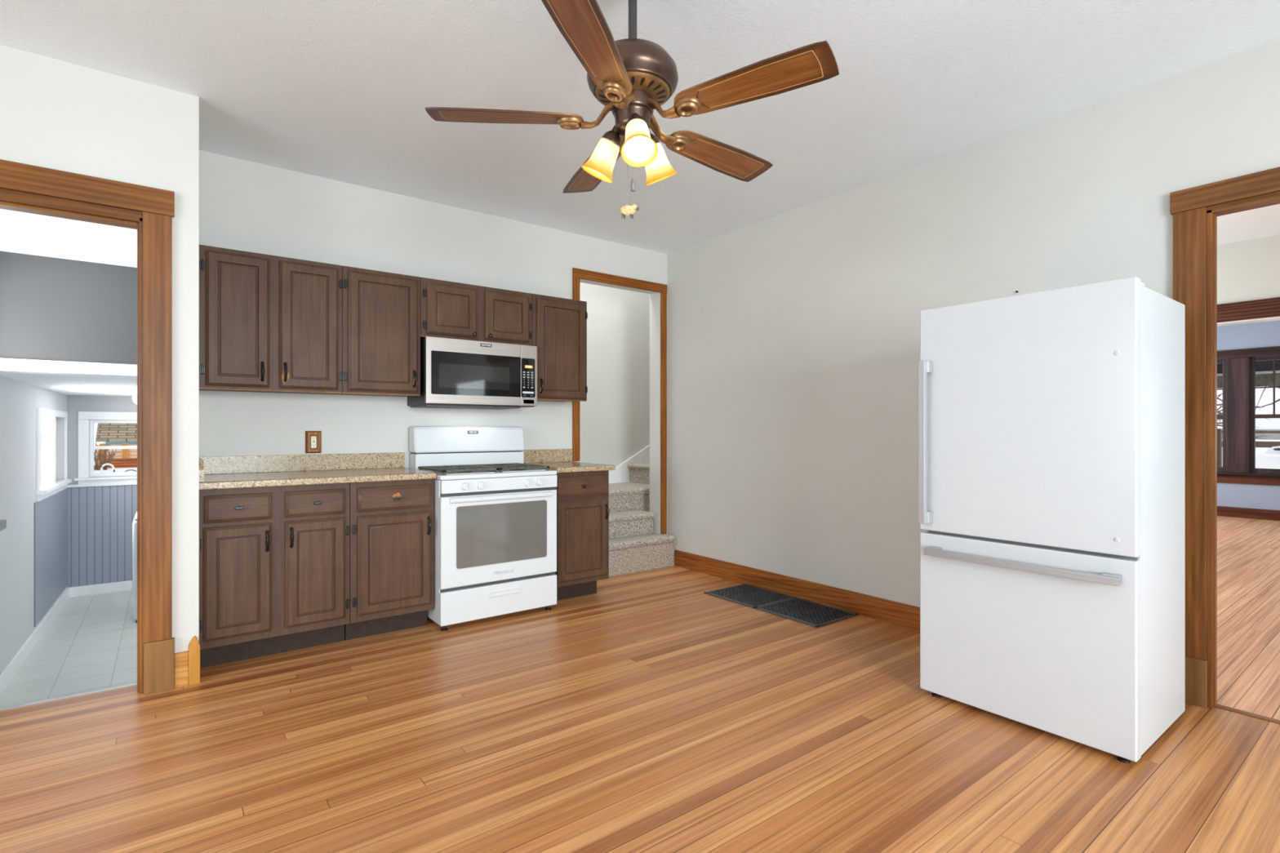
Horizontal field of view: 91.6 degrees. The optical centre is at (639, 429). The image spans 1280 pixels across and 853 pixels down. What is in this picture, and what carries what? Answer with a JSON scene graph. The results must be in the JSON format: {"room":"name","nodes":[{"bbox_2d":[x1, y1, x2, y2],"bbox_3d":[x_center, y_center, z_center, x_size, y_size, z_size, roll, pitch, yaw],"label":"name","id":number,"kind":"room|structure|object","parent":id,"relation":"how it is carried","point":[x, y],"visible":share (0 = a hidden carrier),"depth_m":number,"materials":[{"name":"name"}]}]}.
{"room":"kitchen","nodes":[
{"label":"kitchen","id":0,"kind":"room"},
{"bbox_2d":[0,375,66,675],"bbox_3d":[-4.486,0.238,4.387,0.120,2.917,4.988,0,0,-36],"label":"wall","id":1,"kind":"structure","parent":0,"point":[20,401],"depth_m":4.53,"materials":[{"name":"grey paint"}]},
{"bbox_2d":[0,519,6,531],"bbox_3d":[-3.474,0.542,3.219,0.140,0.051,0.833,0,0,-36],"label":"wall ledge","id":2,"kind":"object","parent":1,"relation":"attached to","point":[2,522],"visible":1,"depth_m":3.54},
{"bbox_2d":[0,587,68,694],"bbox_3d":[-4.379,1.647,4.356,0.016,0.100,4.806,0,0,-36],"label":"baseboard","id":3,"kind":"structure","parent":1,"relation":"attached to","point":[11,668],"depth_m":4.76,"materials":[{"name":"white wood"}]},
{"bbox_2d":[35,407,59,502],"bbox_3d":[-5.092,0.200,5.287,0.140,0.760,0.722,0,0,-36],"label":"window","id":4,"kind":"structure","parent":1,"relation":"in","point":[43,493],"depth_m":5.13,"materials":[{"name":"white wood"}]},
{"bbox_2d":[34,487,67,626],"bbox_3d":[-5.307,1.073,5.623,0.008,0.987,1.684,0,0,-36],"label":"wainscoting","id":5,"kind":"structure","parent":1,"relation":"attached to","point":[51,513],"depth_m":5.45,"materials":[{"name":"grey wood"}]},
{"bbox_2d":[53,409,71,493],"bbox_3d":[-5.522,0.200,5.877,0.140,0.760,0.782,0,0,-36],"label":"window","id":6,"kind":"structure","parent":1,"relation":"in","point":[63,484],"depth_m":6.08,"materials":[{"name":"white wood"}]},
{"bbox_2d":[0,590,137,708],"bbox_3d":[-3.373,1.757,5.264,3.600,0.120,5.035,0,0,-37],"label":"floor","id":7,"kind":"structure","parent":0,"point":[91,644],"depth_m":4.71,"materials":[{"name":"tile"}]},
{"bbox_2d":[132,511,137,622],"bbox_3d":[-4.374,1.236,5.907,0.675,0.922,0.660,0,0,-37],"label":"washing machine","id":8,"kind":"object","parent":7,"relation":"on","point":[135,521],"visible":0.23,"depth_m":5.46,"materials":[{"name":"white metal"}]},
{"bbox_2d":[0,208,137,267],"bbox_3d":[-3.219,-1.097,3.216,1.167,0.085,1.584,0,0,-37],"label":"ceiling","id":9,"kind":"structure","parent":0,"point":[22,233],"depth_m":3.43,"materials":[{"name":"white paint"}]},
{"bbox_2d":[0,372,137,396],"bbox_3d":[-3.795,-0.412,5.902,3.500,0.115,3.410,0,0,-37],"label":"ceiling","id":10,"kind":"structure","parent":0,"point":[68,384],"depth_m":4.73,"materials":[{"name":"white paint"}]},
{"bbox_2d":[132,389,137,404],"bbox_3d":[-4.391,-0.287,5.455,0.096,0.136,0.098,0,0,-37],"label":"ceiling light","id":11,"kind":"object","parent":10,"relation":"attached to","point":[135,396],"visible":0.29,"depth_m":5.41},
{"bbox_2d":[0,44,199,653],"bbox_3d":[-3.272,-0.190,2.088,2.918,2.740,0.145,0,0,-37],"label":"wall","id":12,"kind":"structure","parent":0,"point":[56,114],"depth_m":2.81,"materials":[{"name":"grey paint"}]},
{"bbox_2d":[0,682,137,711],"bbox_3d":[-2.738,1.194,2.594,1.020,0.031,0.027,0,0,-37],"label":"trim","id":13,"kind":"structure","parent":12,"relation":"attached to","point":[135,683],"depth_m":2.75,"materials":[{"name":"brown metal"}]},
{"bbox_2d":[0,159,174,694],"bbox_3d":[-2.683,0.046,2.520,1.277,2.268,0.180,0,0,-37],"label":"door frame","id":14,"kind":"structure","parent":12,"relation":"in","point":[24,188],"depth_m":2.79,"materials":[{"name":"brown wood"}]},
{"bbox_2d":[174,650,188,687],"bbox_3d":[-2.113,1.103,2.867,0.051,0.155,0.018,0,0,-37],"label":"baseboard","id":15,"kind":"structure","parent":12,"relation":"attached to","point":[181,659],"depth_m":2.86,"materials":[{"name":"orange wood"}]},
{"bbox_2d":[188,635,199,685],"bbox_3d":[-2.076,1.071,2.897,0.044,0.219,0.038,0,0,-37],"label":"trim","id":16,"kind":"structure","parent":12,"relation":"attached to","point":[194,645],"depth_m":2.88,"materials":[{"name":"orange wood"}]},
{"bbox_2d":[66,395,137,587],"bbox_3d":[-4.681,0.238,7.232,3.300,2.917,0.120,0,0,-37],"label":"wall","id":17,"kind":"structure","parent":0,"point":[75,403],"depth_m":6.36,"materials":[{"name":"paint"}]},
{"bbox_2d":[68,580,132,597],"bbox_3d":[-4.597,1.647,7.210,2.993,0.100,0.016,0,0,-37],"label":"baseboard","id":18,"kind":"structure","parent":17,"relation":"attached to","point":[99,588],"depth_m":6.44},
{"bbox_2d":[66,482,137,487],"bbox_3d":[-4.599,0.570,7.200,3.009,0.024,0.030,0,0,-37],"label":"trim","id":19,"kind":"structure","parent":17,"relation":"attached to","point":[125,483],"depth_m":6.44,"materials":[{"name":"white wood"}]},
{"bbox_2d":[67,484,137,587],"bbox_3d":[-4.603,1.089,7.211,3.001,1.017,0.008,0,0,-37],"label":"wainscoting","id":20,"kind":"structure","parent":17,"relation":"attached to","point":[100,519],"depth_m":6.45,"materials":[{"name":"grey wood"}]},
{"bbox_2d":[74,411,137,487],"bbox_3d":[-5.194,0.197,6.767,1.420,0.773,0.120,0,0,-37],"label":"window","id":21,"kind":"structure","parent":17,"relation":"in","point":[83,417],"depth_m":6.43,"materials":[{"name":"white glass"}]},
{"bbox_2d":[0,250,649,467],"bbox_3d":[-1.187,-0.920,5.692,7.400,4.400,0.100,0,0,-37],"label":"wall","id":22,"kind":"structure","parent":0,"point":[51,308],"depth_m":4.00,"materials":[{"name":"grey paint"}]},
{"bbox_2d":[0,358,137,377],"bbox_3d":[-2.698,-0.387,4.541,3.200,0.073,0.135,0,0,-37],"label":"trim","id":23,"kind":"structure","parent":22,"relation":"attached to","point":[6,365],"depth_m":3.83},
{"bbox_2d":[608,445,649,483],"bbox_3d":[0.242,-0.080,6.705,3.500,1.520,0.018,0,0,-37],"label":"trim","id":24,"kind":"structure","parent":22,"relation":"attached to","point":[621,473],"depth_m":6.40,"materials":[{"name":"white wood"}]},
{"bbox_2d":[199,150,666,468],"bbox_3d":[-1.220,-0.140,4.496,3.562,2.840,0.145,0,0,-37],"label":"wall","id":25,"kind":"structure","parent":0,"point":[245,206],"depth_m":4.00,"materials":[{"name":"grey paint"}]},
{"bbox_2d":[199,244,342,394],"bbox_3d":[-2.081,-0.585,3.511,0.685,0.743,0.379,0,0,-37],"label":"upper cabinet","id":26,"kind":"object","parent":25,"relation":"attached to","point":[268,323],"visible":0.94,"depth_m":3.38,"materials":[{"name":"brown wood"}]},
{"bbox_2d":[199,452,404,474],"bbox_3d":[-2.008,0.199,3.793,1.111,0.100,0.020,0,0,-37],"label":"backsplash","id":27,"kind":"structure","parent":25,"relation":"attached to","point":[277,463],"depth_m":3.75,"materials":[{"name":"stone"}]},
{"bbox_2d":[305,431,321,453],"bbox_3d":[-1.996,0.074,3.803,0.088,0.136,0.018,0,0,-37],"label":"wall outlet","id":28,"kind":"object","parent":25,"relation":"attached to","point":[313,438],"visible":1,"depth_m":3.80,"materials":[{"name":"brown wood"}]},
{"bbox_2d":[311,436,316,448],"bbox_3d":[-1.994,0.075,3.800,0.030,0.072,0.010,0,0,-37],"label":"receptacle","id":29,"kind":"object","parent":28,"relation":"attached to","point":[313,439],"depth_m":3.80,"materials":[{"name":"white plastic"}]},
{"bbox_2d":[333,266,420,396],"bbox_3d":[-1.629,-0.585,3.855,0.448,0.743,0.379,0,0,-37],"label":"upper cabinet","id":30,"kind":"object","parent":25,"relation":"attached to","point":[381,310],"visible":0.98,"depth_m":3.72,"materials":[{"name":"brown wood"}]},
{"bbox_2d":[420,277,532,346],"bbox_3d":[-1.144,-0.770,4.229,0.772,0.371,0.370,0,0,-37],"label":"upper cabinet","id":31,"kind":"object","parent":25,"relation":"attached to","point":[448,309],"visible":0.93,"depth_m":4.08,"materials":[{"name":"brown wood"}]},
{"bbox_2d":[407,336,537,409],"bbox_3d":[-1.132,-0.363,4.214,0.762,0.428,0.406,0,0,-37],"label":"microwave oven","id":32,"kind":"object","parent":31,"relation":"attached to","point":[455,373],"visible":1,"depth_m":4.03,"materials":[{"name":"silver metal"}]},
{"bbox_2d":[521,448,572,462],"bbox_3d":[-0.729,0.199,4.765,0.484,0.100,0.020,0,0,-37],"label":"backsplash","id":33,"kind":"structure","parent":25,"relation":"attached to","point":[544,455],"depth_m":4.77,"materials":[{"name":"stone"}]},
{"bbox_2d":[531,293,587,401],"bbox_3d":[-0.652,-0.585,4.597,0.454,0.743,0.379,0,0,-37],"label":"upper cabinet","id":34,"kind":"object","parent":25,"relation":"attached to","point":[559,325],"visible":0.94,"depth_m":4.47,"materials":[{"name":"brown wood"}]},
{"bbox_2d":[572,267,666,534],"bbox_3d":[-0.192,-0.182,5.265,0.962,2.200,0.166,0,0,-37],"label":"door frame","id":35,"kind":"structure","parent":25,"relation":"in","point":[658,300],"depth_m":5.47,"materials":[{"name":"brown wood"}]},
{"bbox_2d":[0,515,1279,852],"bbox_3d":[3.055,1.240,3.293,14.650,0.120,6.945,0,0,-37],"label":"floor","id":36,"kind":"structure","parent":0,"point":[650,711],"depth_m":2.28,"materials":[{"name":"brown wood"}]},
{"bbox_2d":[199,482,350,668],"bbox_3d":[-2.013,0.733,3.397,0.680,0.894,0.644,0,0,-37],"label":"base cabinet","id":37,"kind":"object","parent":36,"relation":"on","point":[274,561],"visible":0.86,"depth_m":3.18,"materials":[{"name":"brown paint"}]},
{"bbox_2d":[199,452,435,489],"bbox_3d":[-1.833,0.217,3.545,1.132,0.136,0.628,0,0,-37],"label":"countertop","id":38,"kind":"structure","parent":37,"relation":"on","point":[238,471],"depth_m":3.57,"materials":[{"name":"stone"}]},
{"bbox_2d":[344,478,434,640],"bbox_3d":[-1.558,0.733,3.742,0.459,0.894,0.644,0,0,-37],"label":"base cabinet","id":39,"kind":"object","parent":36,"relation":"on","point":[392,522],"visible":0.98,"depth_m":3.52,"materials":[{"name":"brown paint"}]},
{"bbox_2d":[408,426,556,631],"bbox_3d":[-1.024,0.578,4.089,0.798,1.204,0.699,0,0,-37],"label":"gas stove","id":40,"kind":"object","parent":36,"relation":"on","point":[495,512],"visible":0.98,"depth_m":3.86,"materials":[{"name":"white metal"}]},
{"bbox_2d":[434,468,556,479],"bbox_3d":[-1.043,0.279,4.093,0.772,0.028,0.651,0,0,-37],"label":"cooktop","id":41,"kind":"object","parent":40,"relation":"in","point":[500,473],"depth_m":3.84,"materials":[{"name":"white metal"}]},
{"bbox_2d":[555,470,608,600],"bbox_3d":[-0.560,0.733,4.501,0.451,0.894,0.644,0,0,-37],"label":"base cabinet","id":42,"kind":"object","parent":36,"relation":"on","point":[582,497],"visible":0.67,"depth_m":4.28,"materials":[{"name":"brown paint"}]},
{"bbox_2d":[521,448,615,472],"bbox_3d":[-0.545,0.217,4.523,0.484,0.136,0.628,0,0,-37],"label":"countertop","id":43,"kind":"structure","parent":42,"relation":"on","point":[560,460],"depth_m":4.66,"materials":[{"name":"stone"}]},
{"bbox_2d":[608,444,677,577],"bbox_3d":[0.156,0.472,5.946,2.435,1.415,1.082,0,0,-37],"label":"staircase","id":44,"kind":"structure","parent":36,"relation":"on","point":[633,546],"depth_m":5.35,"materials":[{"name":"carpet"}]},
{"bbox_2d":[704,583,795,608],"bbox_3d":[0.776,1.176,4.426,0.422,0.008,0.483,0,0,-37],"label":"floor vent","id":45,"kind":"object","parent":36,"relation":"in","point":[744,594],"visible":1,"depth_m":4.41,"materials":[{"name":"black metal"}]},
{"bbox_2d":[755,597,857,627],"bbox_3d":[1.074,1.176,4.034,0.422,0.008,0.493,0,0,-37],"label":"floor vent","id":46,"kind":"object","parent":36,"relation":"in","point":[816,615],"visible":1,"depth_m":4.01,"materials":[{"name":"black metal"}]},
{"bbox_2d":[918,276,1185,763],"bbox_3d":[1.717,0.324,2.639,0.708,1.713,0.780,0,0,-37],"label":"refrigerator","id":47,"kind":"object","parent":36,"relation":"on","point":[1051,423],"visible":1,"depth_m":2.38,"materials":[{"name":"white metal"}]},
{"bbox_2d":[1215,703,1279,724],"bbox_3d":[2.772,1.178,2.253,0.040,0.004,1.032,0,0,-37],"label":"threshold","id":48,"kind":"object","parent":36,"relation":"on","point":[1220,706],"depth_m":2.58,"materials":[{"name":"brown wood"}]},
{"bbox_2d":[0,0,1279,253],"bbox_3d":[1.348,-1.610,1.681,9.980,0.100,7.645,0,0,-37],"label":"ceiling","id":49,"kind":"structure","parent":0,"point":[341,91],"depth_m":2.76,"materials":[{"name":"white paint"}]},
{"bbox_2d":[425,0,839,218],"bbox_3d":[0.002,-1.129,2.110,1.256,0.861,1.300,0,0,-37],"label":"ceiling fan","id":50,"kind":"object","parent":49,"relation":"hanging from","point":[632,77],"visible":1,"depth_m":1.97,"materials":[{"name":"brown wood"}]},
{"bbox_2d":[666,38,1279,607],"bbox_3d":[2.508,-0.190,2.591,0.070,2.740,7.690,0,0,-37],"label":"wall","id":51,"kind":"structure","parent":0,"point":[793,335],"depth_m":3.89,"materials":[{"name":"grey paint"}]},
{"bbox_2d":[674,549,919,631],"bbox_3d":[1.322,1.112,4.079,0.018,0.136,3.366,0,0,-37],"label":"baseboard","id":52,"kind":"structure","parent":51,"relation":"attached to","point":[900,614],"depth_m":4.28,"materials":[{"name":"brown wood"}]},
{"bbox_2d":[1169,166,1279,708],"bbox_3d":[2.733,0.069,2.276,0.103,2.222,1.216,0,0,-37],"label":"door frame","id":53,"kind":"structure","parent":51,"relation":"in","point":[1195,211],"depth_m":2.65,"materials":[{"name":"brown wood"}]},
{"bbox_2d":[1217,234,1279,304],"bbox_3d":[5.465,-0.240,4.593,0.140,2.840,5.900,0,0,-37],"label":"wall","id":54,"kind":"structure","parent":0,"point":[1247,270],"depth_m":5.10,"materials":[{"name":"grey paint"}]},
{"bbox_2d":[1217,297,1279,326],"bbox_3d":[5.491,0.062,4.538,0.175,2.235,4.080,0,0,-37],"label":"trim","id":55,"kind":"structure","parent":54,"relation":"in","point":[1264,309],"depth_m":5.09,"materials":[{"name":"brown wood"}]},
{"bbox_2d":[1217,320,1279,510],"bbox_3d":[8.973,-0.240,7.323,0.150,2.840,6.000,0,0,-37],"label":"wall","id":56,"kind":"structure","parent":0,"point":[1264,334],"depth_m":8.31,"materials":[{"name":"blue paint"}]},
{"bbox_2d":[1217,359,1226,472],"bbox_3d":[7.792,-0.196,8.827,0.050,1.548,0.815,0,0,-37],"label":"window","id":57,"kind":"structure","parent":56,"relation":"in","point":[1224,416],"depth_m":8.51,"materials":[{"name":"brown wood"}]},
{"bbox_2d":[1226,357,1248,473],"bbox_3d":[8.058,-0.196,8.383,0.025,1.548,0.215,0,0,-37],"label":"trim","id":58,"kind":"structure","parent":56,"relation":"attached to","point":[1237,369],"depth_m":8.37,"materials":[{"name":"brown wood"}]},
{"bbox_2d":[1217,506,1279,520],"bbox_3d":[8.903,1.113,7.270,0.025,0.135,5.800,0,0,-37],"label":"baseboard","id":59,"kind":"structure","parent":56,"relation":"attached to","point":[1234,512],"depth_m":8.29,"materials":[{"name":"brown wood"}]},
{"bbox_2d":[1217,346,1279,359],"bbox_3d":[8.387,-1.028,7.945,0.030,0.115,3.200,0,0,-37],"label":"trim","id":60,"kind":"structure","parent":56,"relation":"attached to","point":[1266,351],"depth_m":8.28,"materials":[{"name":"brown wood"}]},
{"bbox_2d":[1217,474,1279,485],"bbox_3d":[8.389,0.662,7.947,0.025,0.115,3.200,0,0,-37],"label":"trim","id":61,"kind":"structure","parent":56,"relation":"attached to","point":[1244,479],"depth_m":8.29,"materials":[{"name":"brown wood"}]},
{"bbox_2d":[1217,471,1279,476],"bbox_3d":[8.367,0.592,7.930,0.080,0.027,3.300,0,0,-37],"label":"trim","id":62,"kind":"structure","parent":56,"relation":"attached to","point":[1218,473],"depth_m":8.24,"materials":[{"name":"brown wood"}]},
{"bbox_2d":[1249,355,1279,474],"bbox_3d":[8.417,-0.196,8.005,0.050,1.548,0.820,0,0,-37],"label":"window","id":63,"kind":"structure","parent":56,"relation":"in","point":[1253,416],"depth_m":8.28,"materials":[{"name":"brown wood"}]},
{"label":"outside","id":64,"kind":"structure","parent":0,"visible":0},
{"bbox_2d":[1222,439,1279,469],"bbox_3d":[28.525,1.130,21.682,48.340,1.500,60.000,0,0,-37],"label":"ground","id":65,"kind":"structure","parent":64,"point":[1263,460],"depth_m":14.35,"materials":[{"name":"white snow"}]},
{"bbox_2d":[1217,397,1268,439],"bbox_3d":[21.826,-1.876,23.927,3.888,5.002,4.637,0,0,34],"label":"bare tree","id":66,"kind":"object","parent":65,"relation":"on","point":[1221,404],"visible":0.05,"depth_m":23.73,"materials":[{"name":"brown plant"}]},
{"bbox_2d":[1217,360,1279,466],"bbox_3d":[9.569,0.150,8.530,2.240,3.060,14.000,0,0,-37],"label":"porch","id":67,"kind":"object","parent":65,"relation":"on","point":[1264,369],"visible":0.09,"depth_m":9.72,"materials":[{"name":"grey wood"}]},
{"bbox_2d":[1217,417,1279,439],"bbox_3d":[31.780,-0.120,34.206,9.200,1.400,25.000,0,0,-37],"label":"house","id":68,"kind":"structure","parent":65,"relation":"on","point":[1272,424],"depth_m":29.98,"materials":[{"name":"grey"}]},
{"bbox_2d":[1217,386,1279,408],"bbox_3d":[14.980,-2.067,14.138,5.114,5.508,4.804,0,0,33],"label":"bare tree","id":69,"kind":"object","parent":65,"relation":"on","point":[1277,400],"visible":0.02,"depth_m":13.69,"materials":[{"name":"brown plant"}]},
{"bbox_2d":[1222,431,1279,447],"bbox_3d":[20.707,0.355,15.740,0.120,0.650,24.000,0,0,-37],"label":"rail fence","id":70,"kind":"object","parent":65,"relation":"on","point":[1258,444],"visible":0.02,"depth_m":18.48,"materials":[{"name":"brown wood"}]},
{"bbox_2d":[1264,445,1279,453],"bbox_3d":[16.288,0.525,15.804,0.539,0.230,0.534,0,0,-37],"label":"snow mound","id":71,"kind":"object","parent":65,"relation":"on","point":[1273,450],"visible":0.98,"depth_m":15.75,"materials":[{"name":"white snow"}]},
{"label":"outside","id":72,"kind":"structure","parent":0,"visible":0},
{"bbox_2d":[93,454,137,472],"bbox_3d":[-12.091,1.238,12.602,24.000,1.285,17.300,0,0,-37],"label":"ground","id":73,"kind":"structure","parent":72,"point":[117,469],"depth_m":9.38,"materials":[{"name":"white snow"}]},
{"bbox_2d":[93,440,120,470],"bbox_3d":[-8.113,0.415,9.370,0.513,0.538,0.412,0,0,37],"label":"dry shrub","id":74,"kind":"object","parent":73,"relation":"on","point":[96,467],"visible":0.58,"depth_m":9.37,"materials":[{"name":"brown plant"}]},
{"bbox_2d":[100,463,114,472],"bbox_3d":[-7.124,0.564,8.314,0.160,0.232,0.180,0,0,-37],"label":"garden chair","id":75,"kind":"object","parent":73,"relation":"on","point":[104,464],"visible":0.59,"depth_m":8.36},
{"bbox_2d":[95,422,137,444],"bbox_3d":[-10.304,-0.020,16.034,5.400,1.600,3.300,0,0,-37],"label":"garden shed","id":76,"kind":"object","parent":73,"relation":"on","point":[115,433],"visible":0.18,"depth_m":13.48,"materials":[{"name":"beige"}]},
{"bbox_2d":[96,443,137,462],"bbox_3d":[-8.480,0.465,12.371,3.530,0.430,0.100,0,0,-37],"label":"fence","id":77,"kind":"object","parent":73,"relation":"on","point":[125,453],"visible":0.17,"depth_m":11.51,"materials":[{"name":"yellow wood"}]},
{"bbox_2d":[98,457,137,468],"bbox_3d":[-7.360,0.598,10.955,3.260,0.265,0.350,0,0,-37],"label":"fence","id":78,"kind":"object","parent":73,"relation":"on","point":[118,462],"visible":0.06,"depth_m":10.02,"materials":[{"name":"brown wood"}]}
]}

